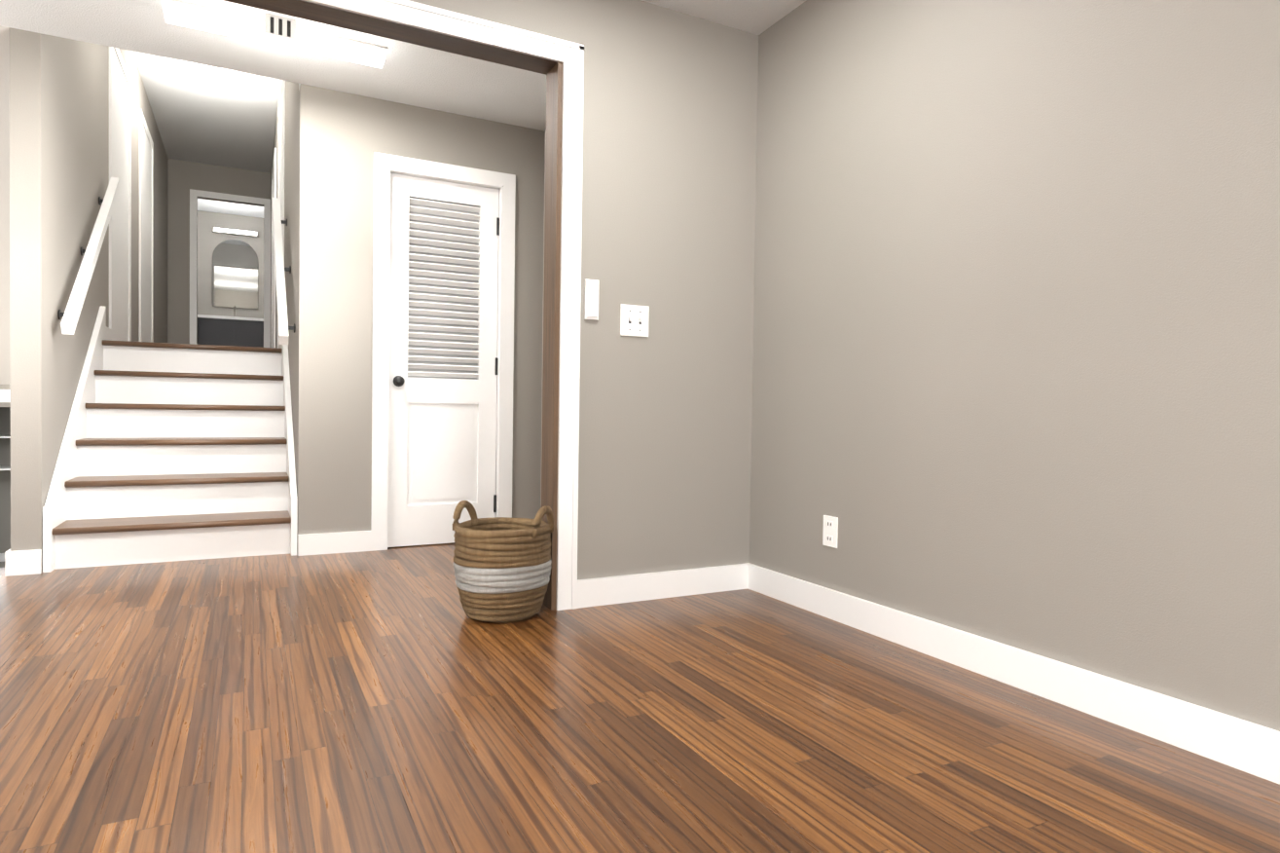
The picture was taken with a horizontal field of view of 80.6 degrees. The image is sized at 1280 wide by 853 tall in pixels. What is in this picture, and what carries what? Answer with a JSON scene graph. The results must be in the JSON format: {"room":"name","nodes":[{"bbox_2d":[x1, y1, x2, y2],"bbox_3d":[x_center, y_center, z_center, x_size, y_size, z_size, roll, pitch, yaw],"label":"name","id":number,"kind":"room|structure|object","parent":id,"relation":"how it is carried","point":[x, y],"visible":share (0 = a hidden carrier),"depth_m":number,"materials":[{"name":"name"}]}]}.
{"room":"empty living room","nodes":[
{"label":"empty living room","id":0,"kind":"room"},
{"bbox_2d":[0,384,10,567],"bbox_3d":[-3.812,0.845,4.233,0.984,2.170,0.100,0,1,-27],"label":"wall","id":1,"kind":"structure","parent":0,"point":[5,486],"depth_m":4.27,"materials":[{"name":"grey paint"}]},
{"bbox_2d":[0,389,10,561],"bbox_3d":[-3.837,0.860,4.211,0.914,2.142,0.116,0,1,-27],"label":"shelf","id":2,"kind":"structure","parent":1,"relation":"attached to","point":[5,395],"depth_m":4.25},
{"bbox_2d":[0,25,10,406],"bbox_3d":[-3.515,-0.985,3.674,0.984,1.778,1.270,0,1,-27],"label":"wall","id":3,"kind":"structure","parent":0,"point":[5,372],"depth_m":3.74,"materials":[{"name":"paint"}]},
{"bbox_2d":[8,27,167,572],"bbox_3d":[-4.463,-0.572,6.688,0.110,4.880,7.670,0,1,-27],"label":"wall","id":4,"kind":"structure","parent":0,"point":[58,135],"depth_m":3.61,"materials":[{"name":"grey paint"}]},
{"bbox_2d":[57,177,120,334],"bbox_3d":[-3.067,-1.020,4.215,0.086,1.126,1.512,0,1,-27],"label":"handrail","id":5,"kind":"object","parent":4,"relation":"attached to","point":[70,314],"visible":1,"depth_m":4.04,"materials":[{"name":"white wood"}]},
{"bbox_2d":[106,46,131,341],"bbox_3d":[-3.658,-1.599,5.279,0.016,2.102,1.302,0,1,-27],"label":"trim","id":6,"kind":"structure","parent":4,"relation":"attached to","point":[119,328],"depth_m":5.41,"materials":[{"name":"white paint"}]},
{"bbox_2d":[139,108,153,342],"bbox_3d":[-4.453,-1.644,6.814,0.016,2.102,0.944,0,1,-27],"label":"trim","id":7,"kind":"structure","parent":4,"relation":"attached to","point":[146,144],"depth_m":6.78,"materials":[{"name":"white wood"}]},
{"bbox_2d":[133,51,279,218],"bbox_3d":[-4.030,-3.071,7.403,2.200,0.101,8.670,0,1,-27],"label":"ceiling","id":8,"kind":"structure","parent":0,"point":[209,115],"depth_m":7.32,"materials":[{"name":"white paint"}]},
{"bbox_2d":[167,158,270,344],"bbox_3d":[-4.977,-1.858,8.959,1.060,2.422,0.100,0,1,-27],"label":"wall","id":9,"kind":"structure","parent":0,"point":[184,177],"depth_m":8.81,"materials":[{"name":"grey paint"}]},
{"bbox_2d":[189,188,269,347],"bbox_3d":[-4.855,-1.696,8.962,0.844,2.102,0.016,0,1,-27],"label":"trim","id":10,"kind":"structure","parent":9,"relation":"attached to","point":[194,194],"depth_m":8.85,"materials":[{"name":"white wood"}]},
{"bbox_2d":[212,226,257,237],"bbox_3d":[-5.960,-2.863,11.123,0.600,0.070,0.098,0,1,-27],"label":"sconce","id":11,"kind":"object","parent":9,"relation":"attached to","point":[226,231],"visible":1,"depth_m":11.09,"materials":[{"name":"white glass"}]},
{"bbox_2d":[212,239,257,309],"bbox_3d":[-5.986,-2.259,11.169,0.600,1.000,0.024,0,1,-27],"label":"bathroom mirror","id":12,"kind":"object","parent":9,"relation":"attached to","point":[235,272],"visible":0.98,"depth_m":11.16,"materials":[{"name":"white mirror"}]},
{"bbox_2d":[270,79,298,483],"bbox_3d":[-3.116,-1.202,6.647,0.120,3.580,5.950,0,1,-27],"label":"wall","id":13,"kind":"structure","parent":0,"point":[291,118],"depth_m":4.60,"materials":[{"name":"grey paint"}]},
{"bbox_2d":[269,162,273,347],"bbox_3d":[-3.756,-1.654,7.738,0.016,2.102,0.944,0,1,-27],"label":"trim","id":14,"kind":"structure","parent":13,"relation":"attached to","point":[273,163],"depth_m":8.09,"materials":[{"name":"white wood"}]},
{"bbox_2d":[273,79,285,348],"bbox_3d":[-2.754,-1.597,5.804,0.016,2.102,1.402,0,1,-27],"label":"trim","id":15,"kind":"structure","parent":13,"relation":"attached to","point":[281,106],"depth_m":6.04,"materials":[{"name":"white wood"}]},
{"bbox_2d":[272,197,294,344],"bbox_3d":[-2.205,-1.017,4.662,0.086,1.126,1.512,0,1,-27],"label":"handrail","id":16,"kind":"object","parent":13,"relation":"attached to","point":[282,321],"visible":0.92,"depth_m":4.48,"materials":[{"name":"white wood"}]},
{"bbox_2d":[0,0,805,131],"bbox_3d":[-2.557,-1.733,0.065,8.670,0.100,7.920,0,1,-27],"label":"ceiling","id":17,"kind":"structure","parent":0,"point":[417,75],"depth_m":3.53,"materials":[{"name":"white paint"}]},
{"bbox_2d":[160,0,387,68],"bbox_3d":[-1.572,-1.710,3.303,0.880,0.055,0.120,0,1,-27],"label":"light","id":18,"kind":"object","parent":17,"relation":"attached to","point":[209,18],"visible":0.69,"depth_m":3.25,"materials":[{"name":"white plastic"}]},
{"bbox_2d":[264,12,295,45],"bbox_3d":[-1.534,-1.693,3.219,0.120,0.085,0.061,0,1,-27],"label":"ceiling vent","id":19,"kind":"object","parent":17,"relation":"in","point":[279,29],"visible":1,"depth_m":3.20,"materials":[{"name":"white metal"}]},
{"bbox_2d":[296,83,542,552],"bbox_3d":[-1.195,-0.542,4.242,1.320,2.420,0.120,0,1,-27],"label":"wall","id":20,"kind":"structure","parent":0,"point":[344,136],"depth_m":4.01,"materials":[{"name":"grey paint"}]},
{"bbox_2d":[297,530,371,555],"bbox_3d":[-1.607,0.614,3.985,0.360,0.108,0.016,0,1,-27],"label":"baseboard","id":21,"kind":"structure","parent":20,"relation":"attached to","point":[360,540],"depth_m":3.98,"materials":[{"name":"white wood"}]},
{"bbox_2d":[387,173,499,547],"bbox_3d":[-1.097,-0.356,4.250,0.612,2.039,0.095,0,1,-27],"label":"closet door","id":22,"kind":"structure","parent":20,"relation":"in","point":[443,361],"depth_m":4.26,"materials":[{"name":"white wood"}]},
{"bbox_2d":[370,151,515,550],"bbox_3d":[-1.107,-0.396,4.266,0.780,2.130,0.106,0,1,-27],"label":"door frame","id":23,"kind":"structure","parent":20,"relation":"attached to","point":[504,184],"depth_m":4.11,"materials":[{"name":"white wood"}]},
{"bbox_2d":[538,130,546,510],"bbox_3d":[-0.230,-0.521,3.943,0.120,2.420,1.540,0,1,-27],"label":"wall","id":24,"kind":"structure","parent":0,"point":[540,335],"depth_m":4.49,"materials":[{"name":"grey paint"}]},
{"bbox_2d":[409,0,758,579],"bbox_3d":[-1.257,-0.505,2.476,3.894,2.420,0.120,0,1,-27],"label":"wall","id":25,"kind":"structure","parent":0,"point":[669,154],"depth_m":3.11,"materials":[{"name":"grey paint"}]},
{"bbox_2d":[223,0,557,74],"bbox_3d":[-1.647,-1.402,2.247,2.984,0.020,0.128,0,1,-27],"label":"lining","id":26,"kind":"object","parent":25,"relation":"attached to","point":[321,14],"visible":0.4,"depth_m":2.67,"materials":[{"name":"brown wood"}]},
{"bbox_2d":[300,0,584,610],"bbox_3d":[-1.582,-0.381,2.231,3.032,2.174,0.022,0,1,-27],"label":"door frame","id":27,"kind":"structure","parent":25,"relation":"attached to","point":[568,54],"depth_m":2.87,"materials":[{"name":"white wood"}]},
{"bbox_2d":[541,61,562,610],"bbox_3d":[-0.347,-0.340,2.952,0.020,2.096,0.128,0,1,-27],"label":"lining","id":28,"kind":"object","parent":25,"relation":"attached to","point":[552,278],"visible":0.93,"depth_m":2.92,"materials":[{"name":"brown wood"}]},
{"bbox_2d":[584,278,598,320],"bbox_3d":[-0.187,-0.497,2.951,0.057,0.155,0.020,0,1,-27],"label":"remote","id":29,"kind":"object","parent":25,"relation":"attached to","point":[591,301],"visible":1,"depth_m":2.94,"materials":[{"name":"white plastic"}]},
{"bbox_2d":[620,303,649,336],"bbox_3d":[-0.018,-0.426,3.041,0.125,0.125,0.021,0,1,-27],"label":"switch plate","id":30,"kind":"object","parent":25,"relation":"attached to","point":[634,320],"visible":1,"depth_m":3.04,"materials":[{"name":"white plastic"}]},
{"bbox_2d":[576,562,748,608],"bbox_3d":[0.105,0.657,3.139,0.818,0.108,0.016,0,1,-27],"label":"baseboard","id":31,"kind":"structure","parent":25,"relation":"attached to","point":[609,590],"depth_m":3.12,"materials":[{"name":"white wood"}]},
{"bbox_2d":[0,542,1279,852],"bbox_3d":[-2.594,0.766,0.118,8.670,0.060,7.920,0,1,-27],"label":"floor","id":32,"kind":"structure","parent":0,"point":[393,700],"depth_m":1.80,"materials":[{"name":"brown wood"}]},
{"bbox_2d":[42,305,297,572],"bbox_3d":[-2.576,-0.042,4.315,1.054,1.378,1.485,0,1,-27],"label":"staircase","id":33,"kind":"object","parent":32,"relation":"on","point":[168,452],"visible":1,"depth_m":4.13,"materials":[{"name":"white wood"}]},
{"bbox_2d":[452,500,554,622],"bbox_3d":[-0.518,0.498,2.849,0.367,0.420,0.368,0,1,-27],"label":"basket","id":34,"kind":"object","parent":32,"relation":"on","point":[502,566],"visible":1,"depth_m":2.71,"materials":[{"name":"brown wicker"}]},
{"bbox_2d":[749,0,1279,731],"bbox_3d":[1.770,-0.428,0.999,0.120,2.420,5.530,0,1,-27],"label":"wall","id":35,"kind":"structure","parent":0,"point":[1016,341],"depth_m":2.13,"materials":[{"name":"grey paint"}]},
{"bbox_2d":[822,514,838,548],"bbox_3d":[0.723,0.399,2.872,0.009,0.115,0.075,0,1,-27],"label":"electrical outlet","id":36,"kind":"object","parent":35,"relation":"attached to","point":[830,531],"visible":1,"depth_m":2.87,"materials":[{"name":"white plastic"}]},
{"bbox_2d":[748,562,1279,784],"bbox_3d":[1.685,0.726,1.006,0.016,0.108,5.260,0,1,-27],"label":"baseboard","id":37,"kind":"structure","parent":35,"relation":"attached to","point":[1243,745],"depth_m":2.05,"materials":[{"name":"white wood"}]},
{"bbox_3d":[-4.433,-0.571,8.163,2.200,0.100,7.080,0,1,-27],"label":"floor","id":38,"kind":"structure","parent":0,"visible":0},
{"bbox_2d":[197,305,263,347],"bbox_3d":[-5.874,-1.222,10.946,0.940,1.040,0.560,0,1,-27],"label":"bathroom vanity","id":39,"kind":"object","parent":38,"relation":"on","point":[223,330],"visible":0.54,"depth_m":10.68,"materials":[{"name":"grey wood"}]}
]}

